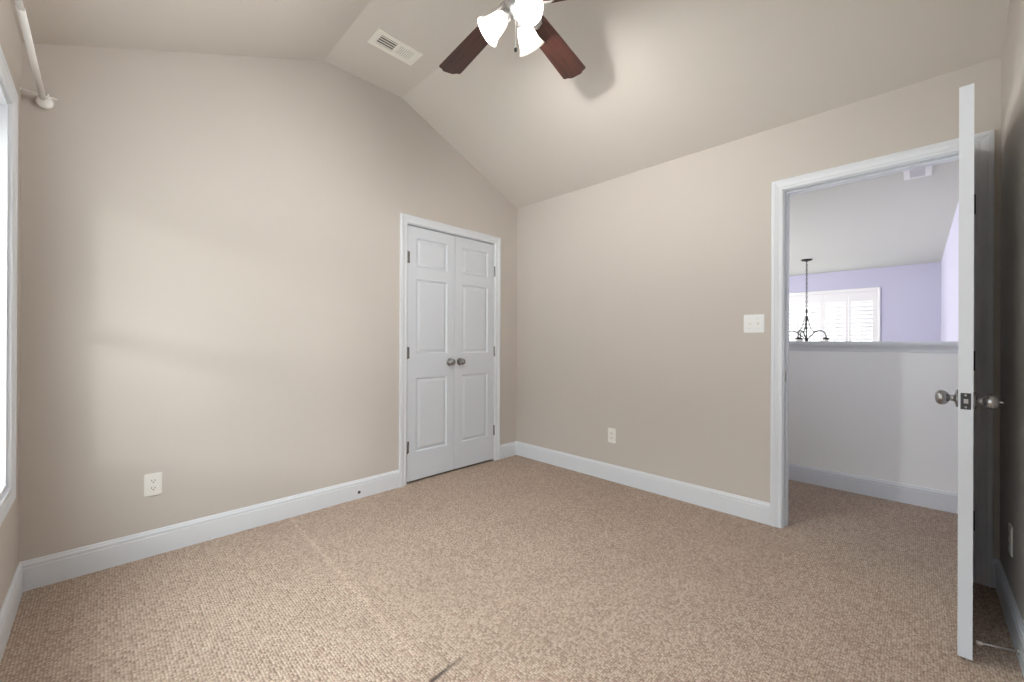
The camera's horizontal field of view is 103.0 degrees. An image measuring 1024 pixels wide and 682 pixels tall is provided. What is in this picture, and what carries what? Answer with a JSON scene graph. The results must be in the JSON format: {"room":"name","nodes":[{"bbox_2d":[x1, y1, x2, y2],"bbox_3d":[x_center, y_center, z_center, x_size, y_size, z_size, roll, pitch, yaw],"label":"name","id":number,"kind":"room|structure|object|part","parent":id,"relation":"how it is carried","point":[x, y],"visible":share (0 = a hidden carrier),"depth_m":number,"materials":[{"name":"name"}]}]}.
{"room":"empty bedroom","nodes":[
{"label":"empty bedroom","id":0,"kind":"room"},
{"bbox_2d":[0,0,21,610],"bbox_3d":[-1.092,-0.178,0.637,3.227,2.600,0.120,0,0,45],"label":"wall","id":1,"kind":"structure","parent":0,"point":[10,40],"depth_m":1.69,"materials":[{"name":"beige paint"}]},
{"bbox_2d":[0,82,8,497],"bbox_3d":[-1.146,-0.173,0.662,2.428,1.491,0.160,0,0,45],"label":"window","id":2,"kind":"structure","parent":1,"relation":"in","point":[4,105],"depth_m":1.56,"materials":[{"name":"white paint"}]},
{"bbox_2d":[0,45,17,525],"bbox_3d":[-1.083,-0.172,0.726,2.552,1.615,0.018,0,0,45],"label":"trim","id":3,"kind":"structure","parent":1,"relation":"attached to","point":[7,499],"depth_m":1.58,"materials":[{"name":"white paint"}]},
{"bbox_2d":[0,562,22,662],"bbox_3d":[-1.093,1.056,0.725,3.107,0.132,0.014,0,0,45],"label":"baseboard","id":4,"kind":"structure","parent":1,"relation":"attached to","point":[9,608],"depth_m":1.58,"materials":[{"name":"white paint"}]},
{"bbox_2d":[15,0,57,108],"bbox_3d":[-1.121,-1.087,0.832,2.894,0.058,0.110,0,0,45],"label":"curtain rod","id":5,"kind":"object","parent":1,"relation":"attached to","point":[44,101],"visible":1,"depth_m":1.59,"materials":[{"name":"white metal"}]},
{"bbox_2d":[19,43,516,561],"bbox_3d":[-1.379,-0.427,3.166,0.750,3.100,3.298,0,0,45],"label":"wall","id":6,"kind":"structure","parent":0,"point":[210,254],"depth_m":2.32,"materials":[{"name":"beige paint"}]},
{"bbox_2d":[144,472,161,496],"bbox_3d":[-1.877,0.751,2.133,0.007,0.118,0.072,0,0,45],"label":"wall outlet","id":7,"kind":"object","parent":6,"relation":"attached to","point":[153,481],"visible":1,"depth_m":2.13,"materials":[{"name":"white plastic"}]},
{"bbox_2d":[149,478,157,483],"bbox_3d":[-1.876,0.732,2.132,0.003,0.027,0.034,0,0,45],"label":"socket","id":8,"kind":"object","parent":7,"relation":"attached to","point":[151,480],"depth_m":2.13,"materials":[{"name":"white plastic"}]},
{"bbox_2d":[149,485,157,490],"bbox_3d":[-1.876,0.771,2.132,0.003,0.027,0.034,0,0,45],"label":"socket","id":9,"kind":"object","parent":7,"relation":"attached to","point":[151,487],"depth_m":2.13,"materials":[{"name":"white plastic"}]},
{"bbox_2d":[20,441,515,591],"bbox_3d":[-1.073,1.058,2.938,0.014,0.132,3.178,0,0,45],"label":"baseboard","id":10,"kind":"structure","parent":6,"relation":"attached to","point":[42,571],"depth_m":2.23,"materials":[{"name":"white paint"}]},
{"bbox_2d":[406,225,455,481],"bbox_3d":[-0.655,0.100,3.349,0.095,2.018,0.469,0,0,45],"label":"door","id":11,"kind":"structure","parent":6,"relation":"in","point":[431,362],"depth_m":3.35,"materials":[{"name":"white paint"}]},
{"bbox_3d":[-0.513,0.179,3.467,0.060,0.066,0.066,0,0,45],"label":"knob","id":12,"kind":"part","parent":11,"relation":"part of","materials":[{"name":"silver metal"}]},
{"bbox_2d":[399,213,500,486],"bbox_3d":[-0.530,0.070,3.557,0.134,2.114,1.062,0,0,45],"label":"trim","id":13,"kind":"structure","parent":6,"relation":"attached to","point":[405,219],"depth_m":3.25,"materials":[{"name":"white paint"}]},
{"bbox_2d":[454,236,494,468],"bbox_3d":[-0.321,0.102,3.684,0.095,2.018,0.469,0,0,45],"label":"door","id":14,"kind":"structure","parent":6,"relation":"in","point":[474,348],"depth_m":3.68,"materials":[{"name":"white paint"}]},
{"bbox_3d":[-0.436,0.180,3.544,0.060,0.066,0.066,0,0,45],"label":"knob","id":15,"kind":"part","parent":14,"relation":"part of","materials":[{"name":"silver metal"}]},
{"bbox_2d":[10,0,1009,208],"bbox_3d":[0.035,-1.672,1.849,3.107,0.700,3.178,0,0,45],"label":"ceiling","id":16,"kind":"structure","parent":0,"point":[661,81],"depth_m":2.32,"materials":[{"name":"beige paint"}]},
{"bbox_2d":[367,28,422,65],"bbox_3d":[-0.745,-1.880,2.617,0.155,0.008,0.310,0,0,45],"label":"ceiling vent","id":17,"kind":"object","parent":16,"relation":"in","point":[380,39],"visible":1,"depth_m":2.61,"materials":[{"name":"white metal"}]},
{"bbox_2d":[439,0,585,78],"bbox_3d":[0.012,-1.563,1.838,1.173,0.637,1.184,0,0,45],"label":"ceiling fan","id":18,"kind":"object","parent":16,"relation":"hanging from","point":[535,31],"visible":1,"depth_m":1.94,"materials":[{"name":"brown wood"}]},
{"bbox_3d":[-0.206,-1.510,2.091,0.136,0.006,0.504,-8,5,-38],"label":"blade","id":19,"kind":"part","parent":18,"relation":"part of","materials":[{"name":"brown wood"}]},
{"bbox_3d":[-0.095,-1.385,1.801,0.130,0.137,0.130,0,0,45],"label":"lamp shade","id":20,"kind":"part","parent":18,"relation":"part of","materials":[{"name":"white glass"}]},
{"bbox_3d":[-0.028,-1.454,1.801,0.055,0.084,0.055,0,0,45],"label":"lamp arm","id":21,"kind":"part","parent":18,"relation":"part of","materials":[{"name":"silver metal"}]},
{"bbox_3d":[0.015,-1.372,1.755,0.002,0.219,0.005,0,0,45],"label":"pull chain","id":22,"kind":"part","parent":18,"relation":"part of","materials":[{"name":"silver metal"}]},
{"bbox_3d":[0.050,-1.404,1.717,0.082,0.076,0.058,0,0,45],"label":"bulb","id":23,"kind":"part","parent":18,"relation":"part of","materials":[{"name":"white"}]},
{"bbox_3d":[0.052,-1.387,1.696,0.139,0.135,0.122,0,0,45],"label":"lamp shade","id":24,"kind":"part","parent":18,"relation":"part of","materials":[{"name":"white glass"}]},
{"bbox_3d":[0.072,-1.387,1.891,0.126,0.135,0.139,0,0,45],"label":"lamp shade","id":25,"kind":"part","parent":18,"relation":"part of","materials":[{"name":"white glass"}]},
{"bbox_3d":[0.225,-1.508,2.105,0.136,0.006,0.504,-8,-4,34],"label":"blade","id":26,"kind":"part","parent":18,"relation":"part of","materials":[{"name":"brown wood"}]},
{"bbox_2d":[0,455,1023,681],"bbox_3d":[-0.220,1.188,2.767,4.990,0.120,4.380,0,0,45],"label":"floor","id":27,"kind":"structure","parent":0,"point":[516,568],"depth_m":1.79,"materials":[{"name":"carpet"}]},
{"bbox_2d":[516,57,1000,558],"bbox_3d":[0.608,-0.167,3.594,4.990,2.600,0.115,0,0,45],"label":"wall","id":28,"kind":"structure","parent":0,"point":[635,290],"depth_m":2.91,"materials":[{"name":"beige paint"}]},
{"bbox_2d":[608,428,615,442],"bbox_3d":[0.808,0.766,3.304,0.072,0.118,0.007,0,0,45],"label":"wall outlet","id":29,"kind":"object","parent":28,"relation":"attached to","point":[611,431],"visible":1,"depth_m":3.30,"materials":[{"name":"white plastic"}]},
{"bbox_2d":[744,314,764,332],"bbox_3d":[1.531,-0.110,2.582,0.117,0.115,0.016,0,0,45],"label":"light switch","id":30,"kind":"object","parent":28,"relation":"attached to","point":[755,323],"visible":1,"depth_m":2.58,"materials":[{"name":"white plastic"}]},
{"bbox_2d":[516,441,998,587],"bbox_3d":[1.140,1.068,2.967,3.107,0.132,0.014,0,0,45],"label":"baseboard","id":31,"kind":"structure","parent":28,"relation":"attached to","point":[736,505],"depth_m":3.01,"materials":[{"name":"white paint"}]},
{"bbox_2d":[770,130,993,587],"bbox_3d":[1.960,0.079,2.247,0.891,2.116,0.152,0,0,45],"label":"trim","id":32,"kind":"structure","parent":28,"relation":"attached to","point":[945,151],"depth_m":2.02,"materials":[{"name":"white paint"}]},
{"bbox_2d":[935,83,1002,660],"bbox_3d":[1.891,0.109,1.693,0.772,2.030,0.166,0,0,-42],"label":"door","id":33,"kind":"structure","parent":28,"relation":"in","point":[964,398],"depth_m":1.45,"materials":[{"name":"white paint"}]},
{"bbox_3d":[1.623,0.211,1.522,0.066,0.066,0.060,0,0,-42],"label":"knob","id":34,"kind":"part","parent":33,"relation":"part of","materials":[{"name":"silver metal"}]},
{"bbox_3d":[1.609,0.214,1.445,0.003,0.058,0.025,0,0,-42],"label":"latch plate","id":35,"kind":"part","parent":33,"relation":"part of","materials":[{"name":"grey metal"}]},
{"bbox_3d":[1.687,0.215,1.451,0.066,0.066,0.060,0,0,-42],"label":"knob","id":36,"kind":"part","parent":33,"relation":"part of","materials":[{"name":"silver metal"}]},
{"bbox_2d":[789,262,940,340],"bbox_3d":[5.295,1.283,8.395,5.105,5.150,0.120,0,0,45],"label":"wall","id":37,"kind":"structure","parent":0,"point":[910,307],"depth_m":6.98,"materials":[{"name":"purple paint"}]},
{"bbox_2d":[789,287,880,340],"bbox_3d":[5.921,-0.175,7.759,1.627,1.554,0.128,0,0,45],"label":"window","id":38,"kind":"structure","parent":37,"relation":"in","point":[877,289],"depth_m":7.26,"materials":[{"name":"white paint"}]},
{"bbox_2d":[789,296,798,340],"bbox_3d":[5.493,-0.176,8.128,0.372,1.426,0.058,0,0,45],"label":"plantation shutter","id":39,"kind":"object","parent":38,"relation":"attached to","point":[793,300],"visible":0.15,"depth_m":8.06,"materials":[{"name":"white paint"}]},
{"bbox_2d":[799,294,822,340],"bbox_3d":[5.760,-0.175,7.863,0.372,1.426,0.058,0,0,45],"label":"plantation shutter","id":40,"kind":"object","parent":38,"relation":"attached to","point":[813,300],"visible":0.56,"depth_m":7.84,"materials":[{"name":"white paint"}]},
{"bbox_3d":[5.743,-0.138,7.846,0.010,1.135,0.010,0,0,45],"label":"tilt rod","id":41,"kind":"part","parent":40,"relation":"part of","materials":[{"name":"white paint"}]},
{"bbox_2d":[823,293,847,340],"bbox_3d":[6.026,-0.175,7.598,0.372,1.426,0.058,0,0,45],"label":"plantation shutter","id":42,"kind":"object","parent":38,"relation":"attached to","point":[835,299],"visible":0.59,"depth_m":7.60,"materials":[{"name":"white paint"}]},
{"bbox_2d":[848,291,875,340],"bbox_3d":[6.292,-0.174,7.332,0.372,1.426,0.058,0,0,45],"label":"plantation shutter","id":43,"kind":"object","parent":38,"relation":"attached to","point":[855,298],"visible":0.58,"depth_m":7.33,"materials":[{"name":"white paint"}]},
{"bbox_3d":[6.275,-0.136,7.316,0.010,1.135,0.010,0,0,45],"label":"tilt rod","id":44,"kind":"part","parent":43,"relation":"part of","materials":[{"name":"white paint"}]},
{"bbox_2d":[789,351,957,492],"bbox_3d":[1.318,1.929,4.403,4.865,3.815,0.115,0,0,45],"label":"wall","id":45,"kind":"structure","parent":0,"point":[877,415],"depth_m":2.98,"materials":[{"name":"white paint"}]},
{"bbox_2d":[788,463,957,513],"bbox_3d":[1.276,1.070,4.358,4.865,0.132,0.014,0,0,45],"label":"baseboard","id":46,"kind":"structure","parent":45,"relation":"attached to","point":[940,500],"depth_m":2.97,"materials":[{"name":"white paint"}]},
{"bbox_2d":[789,341,957,352],"bbox_3d":[1.327,0.037,4.405,4.865,0.079,0.183,0,0,45],"label":"trim","id":47,"kind":"structure","parent":45,"relation":"on","point":[844,346],"depth_m":2.96,"materials":[{"name":"white paint"}]},
{"bbox_2d":[789,160,958,275],"bbox_3d":[2.979,-1.355,6.060,5.105,0.100,6.717,0,0,45],"label":"ceiling","id":48,"kind":"structure","parent":0,"point":[890,220],"depth_m":4.48,"materials":[{"name":"grey paint"}]},
{"bbox_2d":[790,259,828,340],"bbox_3d":[4.666,-0.602,6.489,0.701,1.390,0.708,0,0,45],"label":"chandelier","id":49,"kind":"object","parent":48,"relation":"hanging from","point":[806,319],"visible":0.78,"depth_m":6.47,"materials":[{"name":"black metal"}]},
{"bbox_3d":[4.688,-0.861,6.485,0.024,0.810,0.024,0,0,0],"label":"chain","id":50,"kind":"part","parent":49,"relation":"part of","materials":[{"name":"black metal"}]},
{"bbox_3d":[4.729,-0.215,6.330,0.267,0.366,0.154,0,0,45],"label":"arm","id":51,"kind":"part","parent":49,"relation":"part of","materials":[{"name":"black metal"}]},
{"bbox_2d":[903,166,931,179],"bbox_3d":[3.125,-1.302,3.140,0.155,0.009,0.305,0,0,45],"label":"ceiling vent","id":52,"kind":"object","parent":48,"relation":"in","point":[924,171],"visible":0.83,"depth_m":3.15,"materials":[{"name":"white metal"}]},
{"bbox_2d":[941,0,1023,621],"bbox_3d":[3.576,0.945,3.131,0.125,5.800,10.010,0,0,45],"label":"wall","id":53,"kind":"structure","parent":0,"point":[1012,58],"depth_m":1.67,"materials":[{"name":"beige paint"}]},
{"bbox_2d":[995,559,1023,676],"bbox_3d":[1.119,1.066,0.755,0.014,0.132,3.178,0,0,45],"label":"baseboard","id":54,"kind":"structure","parent":53,"relation":"attached to","point":[1012,615],"depth_m":1.59,"materials":[{"name":"white paint"}]},
{"bbox_2d":[976,640,1019,654],"bbox_3d":[1.744,1.096,1.462,0.109,0.024,0.022,0,0,27],"label":"door stop","id":55,"kind":"object","parent":54,"relation":"attached to","point":[978,642],"visible":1,"depth_m":1.46,"materials":[{"name":"silver metal"}]},
{"bbox_3d":[1.745,1.098,1.463,0.094,0.011,0.006,0,0,30],"label":"rod","id":56,"kind":"part","parent":55,"relation":"part of","materials":[{"name":"silver metal"}]},
{"bbox_2d":[1008,522,1012,556],"bbox_3d":[2.013,0.802,1.647,0.007,0.118,0.072,0,0,45],"label":"wall outlet","id":57,"kind":"object","parent":53,"relation":"attached to","point":[1010,528],"visible":1,"depth_m":1.63,"materials":[{"name":"white plastic"}]}
]}

